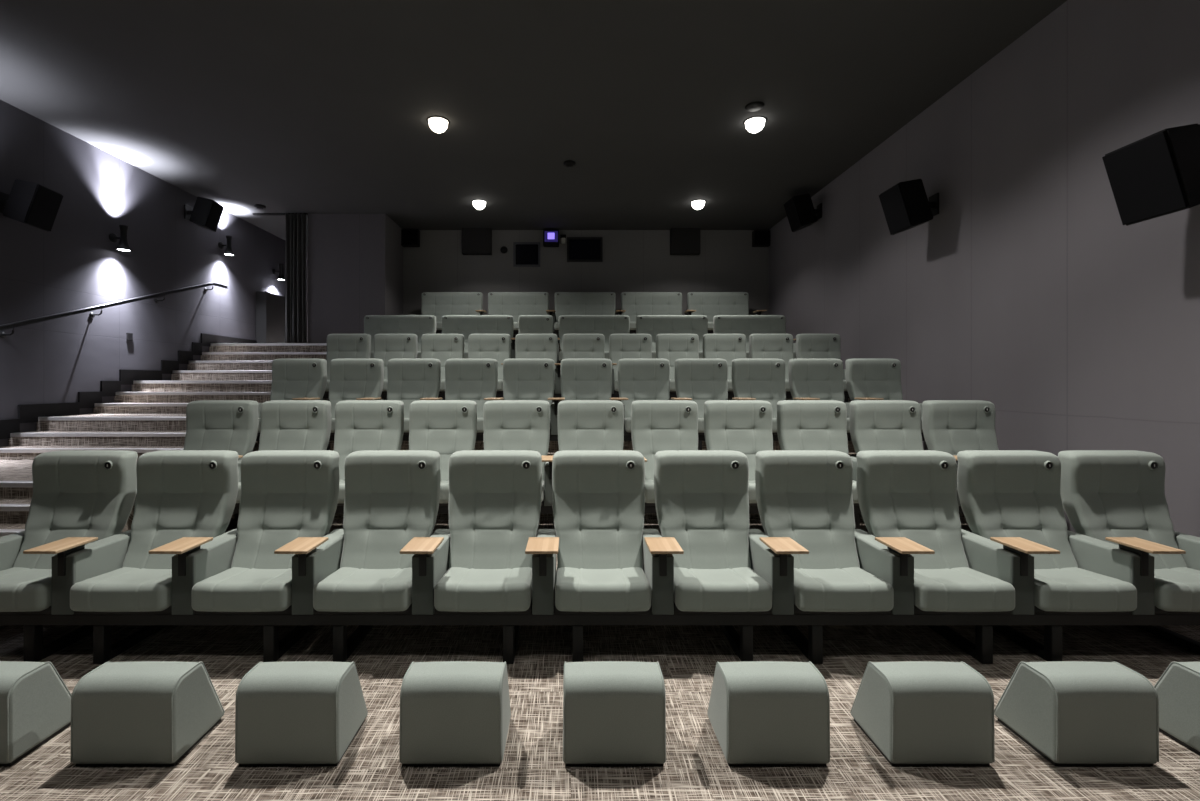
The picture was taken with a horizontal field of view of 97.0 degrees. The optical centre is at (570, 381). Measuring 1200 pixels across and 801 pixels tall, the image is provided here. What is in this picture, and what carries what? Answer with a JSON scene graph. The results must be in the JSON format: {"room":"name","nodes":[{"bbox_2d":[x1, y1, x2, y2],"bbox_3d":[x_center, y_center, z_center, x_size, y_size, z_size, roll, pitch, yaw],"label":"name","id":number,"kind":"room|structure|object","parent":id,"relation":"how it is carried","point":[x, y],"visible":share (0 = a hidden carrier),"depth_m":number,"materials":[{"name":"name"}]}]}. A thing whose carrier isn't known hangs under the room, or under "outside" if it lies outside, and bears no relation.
{"room":"auditorium","nodes":[
{"label":"auditorium","id":0,"kind":"room"},
{"bbox_2d":[0,460,32,497],"bbox_3d":[-4.655,1.168,4.699,2.590,0.784,1.222,0,0,0],"label":"stair step","id":1,"kind":"structure","parent":0,"point":[16,480],"depth_m":4.24,"materials":[{"name":"carpet"}]},
{"bbox_2d":[0,498,134,532],"bbox_3d":[-4.655,1.228,3.964,2.590,0.664,0.272,0,0,0],"label":"stair step","id":2,"kind":"structure","parent":0,"point":[12,510],"depth_m":3.84,"materials":[{"name":"carpet"}]},
{"bbox_2d":[37,414,185,430],"bbox_3d":[-4.655,0.975,6.242,2.590,1.170,0.707,0,0,0],"label":"stair step","id":3,"kind":"structure","parent":0,"point":[82,422],"depth_m":5.90,"materials":[{"name":"carpet"}]},
{"bbox_2d":[0,446,252,459],"bbox_3d":[-4.655,1.115,5.452,2.590,0.889,0.308,0,0,0],"label":"stair step","id":4,"kind":"structure","parent":0,"point":[6,452],"depth_m":5.31,"materials":[{"name":"carpet"}]},
{"bbox_2d":[8,431,258,451],"bbox_3d":[-4.655,1.050,5.747,2.590,1.019,0.306,0,0,0],"label":"stair step","id":5,"kind":"structure","parent":0,"point":[33,438],"depth_m":5.61,"materials":[{"name":"carpet"}]},
{"bbox_2d":[93,403,187,413],"bbox_3d":[-4.655,0.913,6.742,2.590,1.294,0.317,0,0,0],"label":"stair step","id":6,"kind":"structure","parent":0,"point":[100,408],"depth_m":6.59,"materials":[{"name":"carpet"}]},
{"bbox_2d":[0,100,285,446],"bbox_3d":[-6.010,-0.693,4.100,0.120,4.505,15.000,0,0,0],"label":"wall","id":7,"kind":"structure","parent":0,"point":[75,265],"depth_m":6.70,"materials":[{"name":"paint"}]},
{"bbox_2d":[0,179,62,231],"bbox_3d":[-5.716,-1.857,5.555,0.482,0.469,0.332,0,0,-10],"label":"wall speaker","id":8,"kind":"object","parent":7,"relation":"attached to","point":[36,205],"visible":1,"depth_m":5.45,"materials":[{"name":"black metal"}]},
{"bbox_2d":[26,185,62,231],"bbox_3d":[-5.543,-1.824,5.586,0.011,0.413,0.317,17,-3,-10],"label":"grille","id":9,"kind":"object","parent":8,"relation":"attached to","point":[44,203],"depth_m":5.56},
{"bbox_2d":[0,282,227,337],"bbox_3d":[-5.878,-0.753,6.205,0.144,1.746,5.510,0,0,0],"label":"handrail","id":10,"kind":"object","parent":7,"relation":"attached to","point":[87,309],"visible":1,"depth_m":6.57,"materials":[{"name":"metal"}]},
{"bbox_2d":[0,333,256,438],"bbox_3d":[-5.939,-0.093,7.703,0.022,1.377,4.594,0,0,0],"label":"baseboard","id":11,"kind":"structure","parent":7,"relation":"attached to","point":[27,413],"depth_m":6.73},
{"bbox_2d":[184,197,223,231],"bbox_3d":[-5.716,-2.607,8.215,0.482,0.469,0.332,0,0,-10],"label":"wall speaker","id":12,"kind":"object","parent":7,"relation":"attached to","point":[206,213],"visible":1,"depth_m":8.10,"materials":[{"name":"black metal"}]},
{"bbox_2d":[132,381,271,391],"bbox_3d":[-4.655,0.771,7.527,2.590,1.578,0.718,0,0,0],"label":"stair step","id":13,"kind":"structure","parent":0,"point":[138,386],"depth_m":7.18,"materials":[{"name":"carpet"}]},
{"bbox_2d":[114,392,322,402],"bbox_3d":[-4.655,0.846,7.034,2.590,1.429,0.292,0,0,0],"label":"stair step","id":14,"kind":"structure","parent":0,"point":[121,397],"depth_m":6.90,"materials":[{"name":"carpet"}]},
{"bbox_2d":[171,370,271,380],"bbox_3d":[-4.655,0.694,8.046,2.590,1.732,0.343,0,0,0],"label":"stair step","id":15,"kind":"structure","parent":0,"point":[178,375],"depth_m":7.89,"materials":[{"name":"carpet"}]},
{"bbox_2d":[187,361,272,369],"bbox_3d":[-4.655,0.615,8.360,2.590,1.890,0.310,0,0,0],"label":"stair step","id":16,"kind":"structure","parent":0,"point":[193,365],"depth_m":8.22,"materials":[{"name":"carpet"}]},
{"bbox_2d":[201,352,326,360],"bbox_3d":[-4.655,0.540,8.610,2.590,2.039,0.214,0,0,0],"label":"stair step","id":17,"kind":"structure","parent":0,"point":[206,356],"depth_m":8.52,"materials":[{"name":"carpet"}]},
{"bbox_2d":[209,343,326,351],"bbox_3d":[-4.655,0.462,10.102,2.590,2.196,2.795,0,0,0],"label":"stair step","id":18,"kind":"structure","parent":0,"point":[215,347],"depth_m":8.72,"materials":[{"name":"carpet"}]},
{"bbox_2d":[256,291,285,342],"bbox_3d":[-5.848,-1.171,10.740,0.195,1.078,1.480,0,0,0],"label":"partition panel","id":19,"kind":"object","parent":18,"relation":"on","point":[270,307],"visible":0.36,"depth_m":10.14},
{"bbox_2d":[308,214,402,342],"bbox_3d":[-3.925,-0.693,10.435,1.350,4.505,2.330,0,0,0],"label":"wall","id":20,"kind":"structure","parent":0,"point":[355,261],"depth_m":9.27,"materials":[{"name":"grey fabric"}]},
{"bbox_2d":[0,0,1066,245],"bbox_3d":[-1.060,-3.005,4.040,10.020,0.120,15.120,0,0,0],"label":"ceiling","id":21,"kind":"structure","parent":0,"point":[282,106],"depth_m":5.37,"materials":[{"name":"paint"}]},
{"bbox_2d":[285,213,306,342],"bbox_3d":[-4.783,-1.780,9.206,0.374,2.270,0.122,0,0,0],"label":"curtain","id":22,"kind":"object","parent":21,"relation":"hanging from","point":[295,224],"visible":0.94,"depth_m":9.18,"materials":[{"name":"fabric"}]},
{"bbox_2d":[403,230,768,342],"bbox_3d":[0.290,-0.693,10.330,7.080,4.505,0.120,0,0,0],"label":"wall","id":23,"kind":"structure","parent":0,"point":[633,260],"depth_m":10.27,"materials":[{"name":"paint"}]},
{"bbox_2d":[462,228,491,254],"bbox_3d":[-1.812,-2.713,10.207,0.562,0.504,0.134,0,0,0],"label":"speaker","id":24,"kind":"object","parent":23,"relation":"attached to","point":[475,241],"visible":1,"depth_m":10.14},
{"bbox_2d":[513,242,539,266],"bbox_3d":[-0.853,-2.466,10.255,0.523,0.475,0.030,0,0,0],"label":"window","id":25,"kind":"structure","parent":23,"relation":"in","point":[525,254],"depth_m":10.26,"materials":[{"name":"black glass"}]},
{"bbox_2d":[567,237,602,261],"bbox_3d":[0.266,-2.563,10.255,0.688,0.475,0.030,0,0,0],"label":"window","id":26,"kind":"structure","parent":23,"relation":"in","point":[579,249],"depth_m":10.26,"materials":[{"name":"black glass"}]},
{"bbox_2d":[670,228,699,254],"bbox_3d":[2.199,-2.713,10.207,0.562,0.504,0.134,0,0,0],"label":"speaker","id":27,"kind":"object","parent":23,"relation":"attached to","point":[683,241],"visible":1,"depth_m":10.14},
{"bbox_2d":[323,381,850,402],"bbox_3d":[0.235,0.765,7.950,7.190,1.590,1.540,0,0,0],"label":"platform","id":28,"kind":"object","parent":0,"point":[326,399],"depth_m":7.18,"materials":[{"name":"carpet"}]},
{"bbox_3d":[0.165,-0.159,8.270,6.920,0.258,0.520,0,0,0],"label":"frame","id":29,"kind":"object","parent":28,"relation":"on","visible":0},
{"bbox_2d":[364,315,435,357],"bbox_3d":[-2.717,-0.679,8.216,1.379,0.782,0.660,0,0,0],"label":"loveseat","id":30,"kind":"object","parent":29,"relation":"on","point":[419,325],"visible":0.27,"depth_m":8.42,"materials":[{"name":"green fabric"}]},
{"bbox_2d":[442,315,514,357],"bbox_3d":[-1.423,-0.679,8.216,1.270,0.782,0.660,0,0,0],"label":"loveseat","id":31,"kind":"object","parent":29,"relation":"on","point":[465,325],"visible":0.32,"depth_m":8.42,"materials":[{"name":"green fabric"}]},
{"bbox_2d":[518,315,559,362],"bbox_3d":[-0.503,-0.679,8.216,0.670,0.782,0.660,0,0,0],"label":"chair","id":32,"kind":"object","parent":29,"relation":"on","point":[527,324],"visible":0.34,"depth_m":8.42,"materials":[{"name":"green fabric"}]},
{"bbox_2d":[558,315,629,362],"bbox_3d":[0.437,-0.679,8.216,1.270,0.782,0.660,0,0,0],"label":"loveseat","id":33,"kind":"object","parent":29,"relation":"on","point":[606,325],"visible":0.4,"depth_m":8.42,"materials":[{"name":"green fabric"}]},
{"bbox_2d":[636,315,707,357],"bbox_3d":[1.677,-0.679,8.216,1.270,0.782,0.660,0,0,0],"label":"loveseat","id":34,"kind":"object","parent":29,"relation":"on","point":[653,325],"visible":0.36,"depth_m":8.42,"materials":[{"name":"green fabric"}]},
{"bbox_2d":[713,315,796,358],"bbox_3d":[2.917,-0.679,8.216,1.270,0.782,0.660,0,0,0],"label":"loveseat","id":35,"kind":"object","parent":29,"relation":"on","point":[747,325],"visible":0.34,"depth_m":8.42,"materials":[{"name":"green fabric"}]},
{"bbox_2d":[330,441,855,452],"bbox_3d":[0.235,0.980,6.540,7.190,1.160,1.280,0,0,0],"label":"platform","id":36,"kind":"object","parent":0,"point":[479,445],"depth_m":5.90,"materials":[{"name":"carpet"}]},
{"bbox_2d":[323,393,849,401],"bbox_3d":[0.165,0.271,6.800,6.920,0.258,0.520,0,0,0],"label":"frame","id":37,"kind":"object","parent":36,"relation":"on","point":[556,395],"visible":0.06,"depth_m":6.54,"materials":[{"name":"black metal"}]},
{"bbox_2d":[324,334,370,393],"bbox_3d":[-2.922,-0.249,6.746,0.759,0.782,0.660,0,0,0],"label":"chair","id":38,"kind":"object","parent":37,"relation":"on","point":[338,345],"visible":0.27,"depth_m":6.95,"materials":[{"name":"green fabric"}]},
{"bbox_2d":[374,334,417,393],"bbox_3d":[-2.258,-0.249,6.746,0.670,0.782,0.660,0,0,0],"label":"chair","id":39,"kind":"object","parent":37,"relation":"on","point":[387,347],"visible":0.36,"depth_m":6.95,"materials":[{"name":"green fabric"}]},
{"bbox_2d":[421,334,463,393],"bbox_3d":[-1.638,-0.249,6.746,0.670,0.782,0.660,0,0,0],"label":"chair","id":40,"kind":"object","parent":37,"relation":"on","point":[442,347],"visible":0.33,"depth_m":6.95,"materials":[{"name":"green fabric"}]},
{"bbox_2d":[468,334,510,393],"bbox_3d":[-1.018,-0.249,6.746,0.670,0.782,0.660,0,0,0],"label":"chair","id":41,"kind":"object","parent":37,"relation":"on","point":[493,346],"visible":0.36,"depth_m":6.95,"materials":[{"name":"green fabric"}]},
{"bbox_2d":[515,334,560,393],"bbox_3d":[-0.398,-0.249,6.746,0.670,0.782,0.660,0,0,0],"label":"chair","id":42,"kind":"object","parent":37,"relation":"on","point":[526,345],"visible":0.37,"depth_m":6.95,"materials":[{"name":"green fabric"}]},
{"bbox_2d":[562,334,616,392],"bbox_3d":[0.222,-0.249,6.746,0.670,0.782,0.660,0,0,0],"label":"chair","id":43,"kind":"object","parent":37,"relation":"on","point":[573,345],"visible":0.33,"depth_m":6.95,"materials":[{"name":"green fabric"}]},
{"bbox_2d":[609,334,651,393],"bbox_3d":[0.842,-0.249,6.746,0.670,0.782,0.660,0,0,0],"label":"chair","id":44,"kind":"object","parent":37,"relation":"on","point":[621,346],"visible":0.28,"depth_m":6.95,"materials":[{"name":"green fabric"}]},
{"bbox_2d":[656,334,698,393],"bbox_3d":[1.462,-0.249,6.746,0.670,0.782,0.660,0,0,0],"label":"chair","id":45,"kind":"object","parent":37,"relation":"on","point":[671,347],"visible":0.31,"depth_m":6.95,"materials":[{"name":"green fabric"}]},
{"bbox_2d":[703,334,745,393],"bbox_3d":[2.082,-0.249,6.746,0.670,0.782,0.660,0,0,0],"label":"chair","id":46,"kind":"object","parent":37,"relation":"on","point":[728,347],"visible":0.31,"depth_m":6.95,"materials":[{"name":"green fabric"}]},
{"bbox_2d":[749,334,793,393],"bbox_3d":[2.702,-0.249,6.746,0.670,0.782,0.660,0,0,0],"label":"chair","id":47,"kind":"object","parent":37,"relation":"on","point":[780,346],"visible":0.34,"depth_m":6.95,"materials":[{"name":"green fabric"}]},
{"bbox_2d":[796,334,847,393],"bbox_3d":[3.310,-0.249,6.777,0.645,0.782,0.598,0,0,0],"label":"chair","id":48,"kind":"object","parent":37,"relation":"on","point":[807,345],"visible":0.34,"depth_m":6.95,"materials":[{"name":"green fabric"}]},
{"bbox_2d":[225,519,971,563],"bbox_3d":[0.235,1.377,3.955,7.190,0.365,1.330,0,0,0],"label":"platform","id":49,"kind":"object","parent":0,"point":[337,523],"depth_m":4.41,"materials":[{"name":"carpet"}]},
{"bbox_2d":[226,506,966,529],"bbox_3d":[0.165,1.066,4.260,6.920,0.258,0.520,0,0,0],"label":"frame","id":50,"kind":"object","parent":49,"relation":"on","point":[340,509],"visible":0.02,"depth_m":4.00,"materials":[{"name":"black metal"}]},
{"bbox_2d":[133,400,258,505],"bbox_3d":[-2.922,0.546,4.206,0.759,0.782,0.660,0,0,0],"label":"chair","id":51,"kind":"object","parent":50,"relation":"on","point":[232,425],"visible":0.32,"depth_m":4.41,"materials":[{"name":"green fabric"}]},
{"bbox_2d":[235,400,330,505],"bbox_3d":[-2.258,0.546,4.206,0.670,0.782,0.660,0,0,0],"label":"chair","id":52,"kind":"object","parent":50,"relation":"on","point":[285,424],"visible":0.36,"depth_m":4.41,"materials":[{"name":"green fabric"}]},
{"bbox_2d":[334,400,403,505],"bbox_3d":[-1.638,0.546,4.206,0.670,0.782,0.660,0,0,0],"label":"chair","id":53,"kind":"object","parent":50,"relation":"on","point":[360,425],"visible":0.34,"depth_m":4.41,"materials":[{"name":"green fabric"}]},
{"bbox_2d":[409,400,476,505],"bbox_3d":[-1.018,0.546,4.206,0.670,0.782,0.660,0,0,0],"label":"chair","id":54,"kind":"object","parent":50,"relation":"on","point":[446,427],"visible":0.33,"depth_m":4.41,"materials":[{"name":"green fabric"}]},
{"bbox_2d":[483,400,552,505],"bbox_3d":[-0.398,0.546,4.206,0.670,0.782,0.660,0,0,0],"label":"chair","id":55,"kind":"object","parent":50,"relation":"on","point":[508,424],"visible":0.42,"depth_m":4.41,"materials":[{"name":"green fabric"}]},
{"bbox_2d":[558,400,646,461],"bbox_3d":[0.222,0.546,4.206,0.670,0.782,0.660,0,0,0],"label":"chair","id":56,"kind":"object","parent":50,"relation":"on","point":[582,424],"visible":0.35,"depth_m":4.41,"materials":[{"name":"green fabric"}]},
{"bbox_2d":[631,400,697,505],"bbox_3d":[0.842,0.546,4.206,0.670,0.782,0.660,0,0,0],"label":"chair","id":57,"kind":"object","parent":50,"relation":"on","point":[656,425],"visible":0.41,"depth_m":4.41,"materials":[{"name":"green fabric"}]},
{"bbox_2d":[704,400,772,505],"bbox_3d":[1.462,0.546,4.206,0.670,0.782,0.660,0,0,0],"label":"chair","id":58,"kind":"object","parent":50,"relation":"on","point":[744,426],"visible":0.34,"depth_m":4.41,"materials":[{"name":"green fabric"}]},
{"bbox_2d":[777,400,858,505],"bbox_3d":[2.082,0.546,4.206,0.670,0.782,0.660,0,0,0],"label":"chair","id":59,"kind":"object","parent":50,"relation":"on","point":[801,424],"visible":0.34,"depth_m":4.41,"materials":[{"name":"green fabric"}]},
{"bbox_2d":[849,400,960,505],"bbox_3d":[2.702,0.546,4.206,0.670,0.782,0.660,0,0,0],"label":"chair","id":60,"kind":"object","parent":50,"relation":"on","point":[874,424],"visible":0.34,"depth_m":4.41,"materials":[{"name":"green fabric"}]},
{"bbox_2d":[922,400,998,454],"bbox_3d":[3.310,0.546,4.237,0.645,0.782,0.598,0,0,0],"label":"chair","id":61,"kind":"object","parent":50,"relation":"on","point":[952,427],"visible":0.36,"depth_m":4.41,"materials":[{"name":"green fabric"}]},
{"bbox_2d":[231,453,965,518],"bbox_3d":[0.235,1.173,5.260,7.190,0.775,1.280,0,0,0],"label":"platform","id":62,"kind":"object","parent":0,"point":[336,516],"depth_m":4.62,"materials":[{"name":"carpet"}]},
{"bbox_2d":[256,435,924,449],"bbox_3d":[0.165,0.656,5.525,6.920,0.258,0.520,0,0,0],"label":"frame","id":63,"kind":"object","parent":62,"relation":"on","point":[701,438],"visible":0.02,"depth_m":5.26,"materials":[{"name":"black metal"}]},
{"bbox_2d":[257,358,326,434],"bbox_3d":[-2.922,0.136,5.471,0.759,0.782,0.660,0,0,0],"label":"chair","id":64,"kind":"object","parent":63,"relation":"on","point":[292,378],"visible":0.41,"depth_m":5.67,"materials":[{"name":"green fabric"}]},
{"bbox_2d":[329,358,383,434],"bbox_3d":[-2.258,0.136,5.471,0.670,0.782,0.660,0,0,0],"label":"chair","id":65,"kind":"object","parent":63,"relation":"on","point":[350,378],"visible":0.47,"depth_m":5.67,"materials":[{"name":"green fabric"}]},
{"bbox_2d":[387,358,441,434],"bbox_3d":[-1.638,0.136,5.471,0.670,0.782,0.660,0,0,0],"label":"chair","id":66,"kind":"object","parent":63,"relation":"on","point":[410,380],"visible":0.45,"depth_m":5.67,"materials":[{"name":"green fabric"}]},
{"bbox_2d":[445,358,503,434],"bbox_3d":[-1.018,0.136,5.471,0.670,0.782,0.660,0,0,0],"label":"chair","id":67,"kind":"object","parent":63,"relation":"on","point":[473,379],"visible":0.45,"depth_m":5.67,"materials":[{"name":"green fabric"}]},
{"bbox_2d":[503,358,564,434],"bbox_3d":[-0.398,0.136,5.471,0.670,0.782,0.660,0,0,0],"label":"chair","id":68,"kind":"object","parent":63,"relation":"on","point":[523,378],"visible":0.56,"depth_m":5.67,"materials":[{"name":"green fabric"}]},
{"bbox_2d":[561,358,627,404],"bbox_3d":[0.222,0.136,5.471,0.670,0.782,0.660,0,0,0],"label":"chair","id":69,"kind":"object","parent":63,"relation":"on","point":[581,378],"visible":0.36,"depth_m":5.67,"materials":[{"name":"green fabric"}]},
{"bbox_2d":[618,358,691,434],"bbox_3d":[0.842,0.136,5.471,0.670,0.782,0.660,0,0,0],"label":"chair","id":70,"kind":"object","parent":63,"relation":"on","point":[638,378],"visible":0.56,"depth_m":5.67,"materials":[{"name":"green fabric"}]},
{"bbox_2d":[675,358,755,434],"bbox_3d":[1.462,0.136,5.471,0.670,0.782,0.660,0,0,0],"label":"chair","id":71,"kind":"object","parent":63,"relation":"on","point":[702,380],"visible":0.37,"depth_m":5.67,"materials":[{"name":"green fabric"}]},
{"bbox_2d":[732,358,819,434],"bbox_3d":[2.082,0.136,5.471,0.670,0.782,0.660,0,0,0],"label":"chair","id":72,"kind":"object","parent":63,"relation":"on","point":[763,379],"visible":0.44,"depth_m":5.67,"materials":[{"name":"green fabric"}]},
{"bbox_2d":[788,358,883,434],"bbox_3d":[2.702,0.136,5.471,0.670,0.782,0.660,0,0,0],"label":"chair","id":73,"kind":"object","parent":63,"relation":"on","point":[822,378],"visible":0.49,"depth_m":5.67,"materials":[{"name":"green fabric"}]},
{"bbox_2d":[845,358,923,434],"bbox_3d":[3.310,0.136,5.502,0.645,0.782,0.598,0,0,0],"label":"chair","id":74,"kind":"object","parent":63,"relation":"on","point":[864,377],"visible":0.32,"depth_m":5.67,"materials":[{"name":"green fabric"}]},
{"bbox_2d":[0,625,1199,800],"bbox_3d":[-1.060,1.510,-0.055,9.780,0.100,6.690,0,0,0],"label":"floor","id":75,"kind":"structure","parent":0,"point":[532,767],"depth_m":2.16,"materials":[{"name":"carpet"}]},
{"bbox_2d":[0,661,70,765],"bbox_3d":[-2.315,1.296,2.150,0.393,0.327,0.307,0,0,0],"label":"footrest","id":76,"kind":"object","parent":75,"relation":"on","point":[35,701],"visible":0.91,"depth_m":2.09,"materials":[{"name":"green fabric"}]},
{"bbox_2d":[70,661,224,765],"bbox_3d":[-1.695,1.296,2.150,0.393,0.327,0.307,0,0,0],"label":"footrest","id":77,"kind":"object","parent":75,"relation":"on","point":[134,713],"visible":1,"depth_m":2.00,"materials":[{"name":"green fabric"}]},
{"bbox_2d":[235,661,367,765],"bbox_3d":[-1.075,1.296,2.150,0.393,0.327,0.307,0,0,0],"label":"footrest","id":78,"kind":"object","parent":75,"relation":"on","point":[288,713],"visible":1,"depth_m":2.00,"materials":[{"name":"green fabric"}]},
{"bbox_2d":[399,661,510,765],"bbox_3d":[-0.455,1.296,2.150,0.393,0.327,0.307,0,0,0],"label":"footrest","id":79,"kind":"object","parent":75,"relation":"on","point":[453,713],"visible":1,"depth_m":2.00,"materials":[{"name":"green fabric"}]},
{"bbox_2d":[0,613,1199,663],"bbox_3d":[0.165,1.331,3.000,6.920,0.258,0.520,0,0,0],"label":"frame","id":80,"kind":"object","parent":75,"relation":"on","point":[34,650],"visible":0.6,"depth_m":2.74,"materials":[{"name":"black metal"}]},
{"bbox_2d":[0,450,137,614],"bbox_3d":[-2.922,0.811,2.946,0.759,0.782,0.660,0,0,0],"label":"chair","id":81,"kind":"object","parent":80,"relation":"on","point":[82,501],"visible":0.93,"depth_m":3.09,"materials":[{"name":"green fabric"}]},
{"bbox_2d":[70,450,238,614],"bbox_3d":[-2.258,0.811,2.946,0.670,0.782,0.660,0,0,0],"label":"chair","id":82,"kind":"object","parent":80,"relation":"on","point":[185,503],"visible":0.96,"depth_m":3.07,"materials":[{"name":"green fabric"}]},
{"bbox_2d":[191,450,343,614],"bbox_3d":[-1.638,0.811,2.946,0.670,0.782,0.660,0,0,0],"label":"chair","id":83,"kind":"object","parent":80,"relation":"on","point":[285,547],"visible":0.96,"depth_m":3.07,"materials":[{"name":"green fabric"}]},
{"bbox_2d":[313,450,449,614],"bbox_3d":[-1.018,0.811,2.946,0.670,0.782,0.660,0,0,0],"label":"chair","id":84,"kind":"object","parent":80,"relation":"on","point":[392,563],"visible":0.98,"depth_m":3.07,"materials":[{"name":"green fabric"}]},
{"bbox_2d":[434,450,558,614],"bbox_3d":[-0.398,0.811,2.946,0.670,0.782,0.660,0,0,0],"label":"chair","id":85,"kind":"object","parent":80,"relation":"on","point":[498,564],"visible":0.99,"depth_m":3.07,"materials":[{"name":"green fabric"}]},
{"bbox_2d":[552,450,683,614],"bbox_3d":[0.222,0.811,2.946,0.670,0.782,0.660,0,0,0],"label":"chair","id":86,"kind":"object","parent":80,"relation":"on","point":[608,564],"visible":1,"depth_m":3.06,"materials":[{"name":"green fabric"}]},
{"bbox_2d":[654,450,808,614],"bbox_3d":[0.842,0.811,2.946,0.670,0.782,0.660,0,0,0],"label":"chair","id":87,"kind":"object","parent":80,"relation":"on","point":[725,567],"visible":0.98,"depth_m":3.06,"materials":[{"name":"green fabric"}]},
{"bbox_2d":[755,450,934,614],"bbox_3d":[1.462,0.811,2.946,0.670,0.782,0.660,0,0,0],"label":"chair","id":88,"kind":"object","parent":80,"relation":"on","point":[803,496],"visible":0.87,"depth_m":3.06,"materials":[{"name":"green fabric"}]},
{"bbox_2d":[856,450,1059,614],"bbox_3d":[2.082,0.811,2.946,0.670,0.782,0.660,0,0,0],"label":"chair","id":89,"kind":"object","parent":80,"relation":"on","point":[910,494],"visible":0.85,"depth_m":3.06,"materials":[{"name":"green fabric"}]},
{"bbox_2d":[957,450,1185,614],"bbox_3d":[2.702,0.811,2.946,0.670,0.782,0.660,0,0,0],"label":"chair","id":90,"kind":"object","parent":80,"relation":"on","point":[1002,493],"visible":0.82,"depth_m":3.07,"materials":[{"name":"green fabric"}]},
{"bbox_2d":[1058,450,1199,614],"bbox_3d":[3.310,0.811,2.977,0.645,0.782,0.598,0,0,0],"label":"chair","id":91,"kind":"object","parent":80,"relation":"on","point":[1105,493],"visible":0.68,"depth_m":3.13,"materials":[{"name":"green fabric"}]},
{"bbox_2d":[563,661,665,765],"bbox_3d":[0.165,1.296,2.150,0.393,0.327,0.307,0,0,0],"label":"footrest","id":92,"kind":"object","parent":75,"relation":"on","point":[614,712],"visible":1,"depth_m":2.00,"materials":[{"name":"green fabric"}]},
{"bbox_2d":[707,661,829,765],"bbox_3d":[0.785,1.296,2.150,0.393,0.327,0.307,0,0,0],"label":"footrest","id":93,"kind":"object","parent":75,"relation":"on","point":[761,713],"visible":1,"depth_m":2.00,"materials":[{"name":"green fabric"}]},
{"bbox_2d":[850,661,994,765],"bbox_3d":[1.405,1.296,2.150,0.393,0.327,0.307,0,0,0],"label":"footrest","id":94,"kind":"object","parent":75,"relation":"on","point":[915,713],"visible":1,"depth_m":2.00,"materials":[{"name":"green fabric"}]},
{"bbox_2d":[994,661,1158,765],"bbox_3d":[2.025,1.296,2.150,0.393,0.327,0.307,0,0,0],"label":"footrest","id":95,"kind":"object","parent":75,"relation":"on","point":[1071,713],"visible":1,"depth_m":2.00,"materials":[{"name":"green fabric"}]},
{"bbox_2d":[1154,661,1199,754],"bbox_3d":[2.645,1.296,2.150,0.393,0.327,0.307,0,0,0],"label":"footrest","id":96,"kind":"object","parent":75,"relation":"on","point":[1178,687],"visible":0.78,"depth_m":2.13,"materials":[{"name":"green fabric"}]},
{"bbox_2d":[769,0,1199,536],"bbox_3d":[3.890,-0.693,3.495,0.120,4.505,13.790,0,0,0],"label":"wall","id":97,"kind":"structure","parent":0,"point":[1028,293],"depth_m":4.33,"materials":[{"name":"paint"}]},
{"bbox_2d":[784,194,821,231],"bbox_3d":[3.584,-2.606,8.150,0.493,0.511,0.360,0,0,0],"label":"wall speaker","id":98,"kind":"object","parent":97,"relation":"attached to","point":[801,213],"visible":1,"depth_m":8.02,"materials":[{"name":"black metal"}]},
{"bbox_2d":[879,179,938,234],"bbox_3d":[3.584,-1.846,5.580,0.493,0.511,0.360,0,0,0],"label":"wall speaker","id":99,"kind":"object","parent":97,"relation":"attached to","point":[906,205],"visible":1,"depth_m":5.46,"materials":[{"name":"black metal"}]},
{"bbox_2d":[879,184,911,234],"bbox_3d":[3.408,-1.810,5.580,0.012,0.449,0.344,-17,0,0],"label":"grille","id":100,"kind":"object","parent":99,"relation":"attached to","point":[894,202],"depth_m":5.54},
{"bbox_2d":[1102,123,1199,225],"bbox_3d":[3.584,-1.236,3.160,0.493,0.511,0.360,0,0,0],"label":"wall speaker","id":101,"kind":"object","parent":97,"relation":"attached to","point":[1157,174],"visible":1,"depth_m":3.08,"materials":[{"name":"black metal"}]},
{"bbox_3d":[0.235,0.460,9.495,7.190,2.200,1.550,0,0,0],"label":"platform","id":102,"kind":"object","parent":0,"visible":0},
{"bbox_2d":[436,332,713,336],"bbox_3d":[0.262,-0.769,9.700,6.320,0.258,0.520,0,0,0],"label":"frame","id":103,"kind":"object","parent":102,"relation":"on","point":[514,333],"visible":0.02,"depth_m":9.44,"materials":[{"name":"wood"}]},
{"bbox_2d":[409,292,486,331],"bbox_3d":[-2.205,-1.289,9.646,1.379,0.782,0.660,0,0,0],"label":"loveseat","id":104,"kind":"object","parent":103,"relation":"on","point":[438,304],"visible":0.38,"depth_m":9.85,"materials":[{"name":"green fabric"}]},
{"bbox_2d":[488,292,555,331],"bbox_3d":[-0.911,-1.289,9.646,1.270,0.782,0.660,0,0,0],"label":"loveseat","id":105,"kind":"object","parent":103,"relation":"on","point":[515,304],"visible":0.54,"depth_m":9.85,"materials":[{"name":"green fabric"}]},
{"bbox_2d":[554,292,625,331],"bbox_3d":[0.329,-1.289,9.646,1.270,0.782,0.660,0,0,0],"label":"loveseat","id":106,"kind":"object","parent":103,"relation":"on","point":[566,303],"visible":0.46,"depth_m":9.85,"materials":[{"name":"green fabric"}]},
{"bbox_2d":[621,292,695,331],"bbox_3d":[1.569,-1.289,9.646,1.270,0.782,0.660,0,0,0],"label":"loveseat","id":107,"kind":"object","parent":103,"relation":"on","point":[635,304],"visible":0.45,"depth_m":9.85,"materials":[{"name":"green fabric"}]},
{"bbox_2d":[687,292,766,331],"bbox_3d":[2.809,-1.289,9.646,1.270,0.782,0.660,0,0,0],"label":"loveseat","id":108,"kind":"object","parent":103,"relation":"on","point":[709,304],"visible":0.43,"depth_m":9.85,"materials":[{"name":"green fabric"}]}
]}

